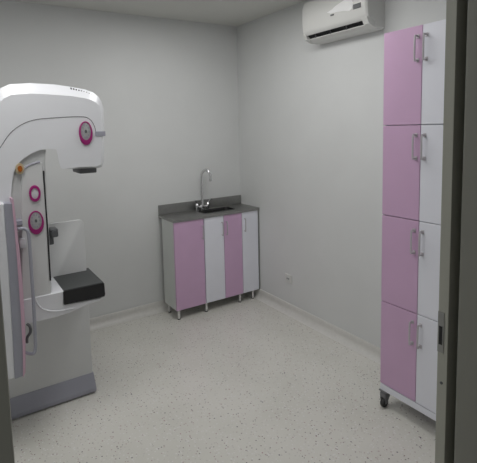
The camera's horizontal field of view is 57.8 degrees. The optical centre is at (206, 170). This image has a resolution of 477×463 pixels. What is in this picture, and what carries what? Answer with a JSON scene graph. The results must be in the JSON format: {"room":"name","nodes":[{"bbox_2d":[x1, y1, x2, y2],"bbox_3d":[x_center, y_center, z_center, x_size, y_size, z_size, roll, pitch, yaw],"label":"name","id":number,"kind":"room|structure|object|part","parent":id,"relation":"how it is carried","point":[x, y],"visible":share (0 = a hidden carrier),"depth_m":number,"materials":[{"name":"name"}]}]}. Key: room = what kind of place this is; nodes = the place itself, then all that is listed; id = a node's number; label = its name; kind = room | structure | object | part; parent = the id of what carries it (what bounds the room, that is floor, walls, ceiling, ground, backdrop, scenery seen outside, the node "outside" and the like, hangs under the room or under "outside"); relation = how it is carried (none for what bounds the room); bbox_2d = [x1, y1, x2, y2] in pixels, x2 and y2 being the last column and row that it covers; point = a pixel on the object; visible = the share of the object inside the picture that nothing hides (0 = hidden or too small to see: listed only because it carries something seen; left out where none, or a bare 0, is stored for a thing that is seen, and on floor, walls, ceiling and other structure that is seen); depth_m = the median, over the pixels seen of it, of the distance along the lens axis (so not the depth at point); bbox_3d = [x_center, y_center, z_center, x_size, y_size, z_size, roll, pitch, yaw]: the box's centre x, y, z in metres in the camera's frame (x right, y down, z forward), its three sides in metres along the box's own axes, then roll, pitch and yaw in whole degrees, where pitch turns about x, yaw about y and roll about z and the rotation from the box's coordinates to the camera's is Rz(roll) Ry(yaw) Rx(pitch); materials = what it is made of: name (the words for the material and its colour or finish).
{"room":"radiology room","nodes":[
{"label":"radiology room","id":0,"kind":"room"},
{"bbox_2d":[0,0,239,318],"bbox_3d":[-1.120,0.031,3.456,3.540,2.585,0.120,-5,7,-31],"label":"wall","id":1,"kind":"structure","parent":0,"point":[167,89],"depth_m":3.68,"materials":[{"name":"paint"}]},
{"bbox_2d":[89,300,172,330],"bbox_3d":[-1.038,1.281,3.506,3.300,0.084,0.055,-5,7,-31],"label":"baseboard","id":2,"kind":"structure","parent":1,"relation":"attached to","point":[111,319],"depth_m":3.73,"materials":[{"name":"plastic"}]},
{"bbox_2d":[158,195,240,214],"bbox_3d":[-0.045,0.317,4.045,0.893,0.085,0.013,-5,7,-31],"label":"backsplash","id":3,"kind":"structure","parent":1,"relation":"attached to","point":[229,200],"depth_m":3.99,"materials":[{"name":"laminate"}]},
{"bbox_2d":[8,0,305,26],"bbox_3d":[-0.389,-1.199,2.040,3.540,0.100,3.120,-5,7,-31],"label":"ceiling","id":4,"kind":"structure","parent":0,"point":[236,13],"depth_m":3.41,"materials":[{"name":"paint"}]},
{"bbox_2d":[12,293,435,462],"bbox_3d":[0.256,1.539,1.366,3.540,0.080,5.320,-5,7,-31],"label":"floor","id":5,"kind":"structure","parent":0,"point":[245,381],"depth_m":2.55,"materials":[{"name":"stone"}]},
{"bbox_2d":[0,83,105,419],"bbox_3d":[-1.000,0.469,2.543,0.718,1.888,0.796,-5,7,-31],"label":"machine","id":6,"kind":"object","parent":5,"relation":"on","point":[48,289],"visible":1,"depth_m":2.27,"materials":[{"name":"white plastic"}]},
{"bbox_2d":[15,163,23,173],"bbox_3d":[-0.950,-0.011,2.182,0.040,0.056,0.048,-5,7,-31],"label":"button","id":7,"kind":"object","parent":6,"relation":"attached to","point":[19,167],"depth_m":2.16,"materials":[{"name":"orange plastic"}]},
{"bbox_3d":[-0.965,0.258,2.194,0.035,0.025,0.110,-5,7,-31],"label":"handle mount","id":8,"kind":"part","parent":6,"relation":"part of","materials":[{"name":"white plastic"}]},
{"bbox_3d":[-0.913,0.611,2.169,0.086,0.671,0.037,-1,6,5],"label":"grab handle","id":9,"kind":"part","parent":6,"relation":"part of","materials":[{"name":"white plastic"}]},
{"bbox_3d":[-0.896,-0.026,2.200,0.088,0.043,0.011,-5,7,-31],"label":"panel trim","id":10,"kind":"part","parent":6,"relation":"part of","materials":[{"name":"white plastic"}]},
{"bbox_3d":[-0.908,0.321,2.239,0.147,0.731,0.030,-5,7,-31],"label":"control panel","id":11,"kind":"part","parent":6,"relation":"part of","materials":[{"name":"white plastic"}]},
{"bbox_3d":[-0.847,0.292,2.275,0.010,0.586,0.037,-5,7,-31],"label":"guide rail","id":12,"kind":"part","parent":6,"relation":"part of","materials":[{"name":"black plastic"}]},
{"bbox_3d":[-0.926,0.164,2.373,0.718,1.252,0.310,-5,7,-31],"label":"arm","id":13,"kind":"part","parent":6,"relation":"part of"},
{"bbox_3d":[-0.815,0.336,2.308,0.032,0.032,0.020,-5,7,-31],"label":"clamp knob","id":14,"kind":"part","parent":6,"relation":"part of","materials":[{"name":"grey plastic"}]},
{"bbox_2d":[54,268,102,290],"bbox_3d":[-0.756,0.630,2.509,0.219,0.005,0.308,-5,7,-31],"label":"tray","id":15,"kind":"object","parent":6,"relation":"on","point":[80,279],"depth_m":2.47,"materials":[{"name":"grey plastic"}]},
{"bbox_2d":[63,283,104,304],"bbox_3d":[-0.755,0.670,2.514,0.228,0.079,0.317,-5,7,-31],"label":"tray","id":16,"kind":"object","parent":6,"relation":"on","point":[73,293],"depth_m":2.38,"materials":[{"name":"black plastic"}]},
{"bbox_2d":[162,210,259,319],"bbox_3d":[0.065,0.818,3.940,0.889,0.853,0.266,-5,7,-31],"label":"base cabinet","id":17,"kind":"object","parent":5,"relation":"on","point":[206,260],"visible":1,"depth_m":3.80,"materials":[{"name":"laminate"}]},
{"bbox_3d":[-0.144,0.805,3.700,0.286,0.763,0.017,-5,7,-31],"label":"door","id":18,"kind":"part","parent":17,"relation":"part of","materials":[{"name":"pink laminate"}]},
{"bbox_2d":[158,195,258,222],"bbox_3d":[0.032,0.397,3.929,0.893,0.225,0.301,-5,7,-31],"label":"countertop","id":19,"kind":"structure","parent":17,"relation":"on","point":[221,206],"depth_m":3.93,"materials":[{"name":"stone"}]},
{"bbox_2d":[194,169,211,210],"bbox_3d":[-0.036,0.173,3.974,0.172,0.384,0.109,-2,6,-3],"label":"tap","id":20,"kind":"object","parent":19,"relation":"on","point":[202,207],"visible":1,"depth_m":3.97,"materials":[{"name":"silver metal"}]},
{"bbox_3d":[-0.098,0.317,3.960,0.059,0.105,0.036,-7,8,-44],"label":"handle","id":21,"kind":"part","parent":20,"relation":"part of","materials":[{"name":"silver metal"}]},
{"bbox_3d":[-0.004,0.154,3.959,0.118,0.344,0.027,2,7,30],"label":"spout","id":22,"kind":"part","parent":20,"relation":"part of","materials":[{"name":"silver metal"}]},
{"bbox_3d":[0.087,0.432,3.969,0.344,0.143,0.154,-5,7,-31],"label":"bowl","id":23,"kind":"part","parent":19,"relation":"part of","materials":[{"name":"metal"}]},
{"bbox_3d":[0.070,0.786,3.828,0.200,0.763,0.017,-5,7,-31],"label":"door","id":24,"kind":"part","parent":17,"relation":"part of","materials":[{"name":"white laminate"}]},
{"bbox_3d":[0.242,0.770,3.929,0.195,0.763,0.017,-5,7,-31],"label":"door","id":25,"kind":"part","parent":17,"relation":"part of","materials":[{"name":"pink laminate"}]},
{"bbox_3d":[0.407,0.755,4.027,0.180,0.763,0.017,-5,7,-31],"label":"door","id":26,"kind":"part","parent":17,"relation":"part of","materials":[{"name":"white laminate"}]},
{"bbox_2d":[379,19,445,420],"bbox_3d":[1.238,0.318,2.303,0.416,2.104,0.441,-5,7,-31],"label":"tall cabinet","id":27,"kind":"object","parent":5,"relation":"on","point":[414,57],"visible":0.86,"depth_m":2.23,"materials":[{"name":"white laminate"}]},
{"bbox_3d":[1.059,0.987,2.376,0.018,0.486,0.217,-5,7,-31],"label":"door","id":28,"kind":"part","parent":27,"relation":"part of","materials":[{"name":"pink laminate"}]},
{"bbox_3d":[1.045,0.497,2.327,0.018,0.490,0.217,-5,7,-31],"label":"door","id":29,"kind":"part","parent":27,"relation":"part of","materials":[{"name":"pink laminate"}]},
{"bbox_3d":[1.030,0.006,2.278,0.018,0.486,0.217,-5,7,-31],"label":"door","id":30,"kind":"part","parent":27,"relation":"part of","materials":[{"name":"pink laminate"}]},
{"bbox_3d":[1.016,-0.482,2.229,0.018,0.486,0.217,-5,7,-31],"label":"door","id":31,"kind":"part","parent":27,"relation":"part of","materials":[{"name":"pink laminate"}]},
{"bbox_3d":[1.079,0.860,2.277,0.033,0.136,0.016,-5,7,-31],"label":"handle","id":32,"kind":"part","parent":27,"relation":"part of","materials":[{"name":"grey metal"}]},
{"bbox_3d":[1.064,0.368,2.228,0.033,0.136,0.016,-5,7,-31],"label":"handle","id":33,"kind":"part","parent":27,"relation":"part of","materials":[{"name":"grey metal"}]},
{"bbox_3d":[1.049,-0.120,2.179,0.033,0.136,0.016,-5,7,-31],"label":"handle","id":34,"kind":"part","parent":27,"relation":"part of","materials":[{"name":"grey metal"}]},
{"bbox_3d":[1.035,-0.606,2.130,0.033,0.136,0.016,-5,7,-31],"label":"handle","id":35,"kind":"part","parent":27,"relation":"part of","materials":[{"name":"grey metal"}]},
{"bbox_3d":[1.102,0.864,2.237,0.033,0.136,0.016,-5,7,-31],"label":"handle","id":36,"kind":"part","parent":27,"relation":"part of","materials":[{"name":"grey metal"}]},
{"bbox_3d":[1.087,0.371,2.188,0.033,0.136,0.016,-5,7,-31],"label":"handle","id":37,"kind":"part","parent":27,"relation":"part of","materials":[{"name":"grey metal"}]},
{"bbox_3d":[1.073,-0.117,2.139,0.033,0.136,0.016,-5,7,-31],"label":"handle","id":38,"kind":"part","parent":27,"relation":"part of","materials":[{"name":"grey metal"}]},
{"bbox_3d":[1.058,-0.603,2.091,0.033,0.136,0.016,-5,7,-31],"label":"handle","id":39,"kind":"part","parent":27,"relation":"part of","materials":[{"name":"grey metal"}]},
{"bbox_3d":[1.172,1.002,2.188,0.018,0.486,0.217,-5,7,-31],"label":"door","id":40,"kind":"part","parent":27,"relation":"part of","materials":[{"name":"white laminate"}]},
{"bbox_3d":[1.158,0.512,2.139,0.018,0.490,0.217,-5,7,-31],"label":"door","id":41,"kind":"part","parent":27,"relation":"part of","materials":[{"name":"white laminate"}]},
{"bbox_3d":[1.143,0.022,2.090,0.018,0.486,0.217,-5,7,-31],"label":"door","id":42,"kind":"part","parent":27,"relation":"part of","materials":[{"name":"white laminate"}]},
{"bbox_3d":[1.129,-0.466,2.041,0.018,0.486,0.217,-5,7,-31],"label":"door","id":43,"kind":"part","parent":27,"relation":"part of","materials":[{"name":"white laminate"}]},
{"bbox_2d":[237,0,445,347],"bbox_3d":[1.148,0.010,2.993,0.120,2.585,3.000,-5,7,-31],"label":"wall","id":44,"kind":"structure","parent":0,"point":[311,125],"depth_m":3.35,"materials":[{"name":"paint"}]},
{"bbox_2d":[285,273,291,283],"bbox_3d":[0.710,0.938,3.742,0.011,0.075,0.086,-5,7,-31],"label":"wall socket","id":45,"kind":"object","parent":44,"relation":"attached to","point":[288,278],"visible":1,"depth_m":3.73,"materials":[{"name":"white plastic"}]},
{"bbox_2d":[246,289,380,364],"bbox_3d":[1.084,1.257,3.116,0.055,0.084,2.900,-5,7,-31],"label":"baseboard","id":46,"kind":"structure","parent":44,"relation":"attached to","point":[370,351],"depth_m":3.41,"materials":[{"name":"plastic"}]},
{"bbox_2d":[302,0,384,44],"bbox_3d":[0.910,-1.061,2.938,0.180,0.290,0.570,-5,7,-31],"label":"air conditioner","id":47,"kind":"object","parent":44,"relation":"attached to","point":[323,21],"visible":1,"depth_m":2.87,"materials":[{"name":"white plastic"}]},
{"bbox_3d":[0.427,0.243,0.883,3.300,2.585,0.100,-5,7,-31],"label":"wall","id":48,"kind":"structure","parent":0,"visible":0},
{"bbox_2d":[0,281,14,462],"bbox_3d":[-0.266,0.517,0.488,0.107,2.160,0.100,-5,7,-31],"label":"trim","id":49,"kind":"structure","parent":48,"relation":"attached to","point":[6,434],"depth_m":0.44,"materials":[{"name":"paint"}]},
{"bbox_2d":[435,0,466,462],"bbox_3d":[0.602,0.435,1.048,0.102,2.160,0.024,-5,7,-31],"label":"trim","id":50,"kind":"structure","parent":48,"relation":"attached to","point":[456,10],"depth_m":0.99,"materials":[{"name":"paint"}]},
{"bbox_3d":[0.555,0.383,1.021,0.002,0.100,0.015,-5,7,-31],"label":"strike plate","id":51,"kind":"part","parent":50,"relation":"part of","materials":[{"name":"metal"}]},
{"bbox_2d":[454,0,467,450],"bbox_3d":[0.641,0.434,1.043,0.080,2.160,0.032,-5,7,-31],"label":"trim","id":52,"kind":"structure","parent":48,"relation":"attached to","point":[467,0],"depth_m":1.00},
{"bbox_2d":[454,0,476,462],"bbox_3d":[0.676,0.444,0.938,0.129,2.160,0.190,-5,7,-31],"label":"trim","id":53,"kind":"structure","parent":48,"relation":"attached to","point":[465,451],"depth_m":0.95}
]}

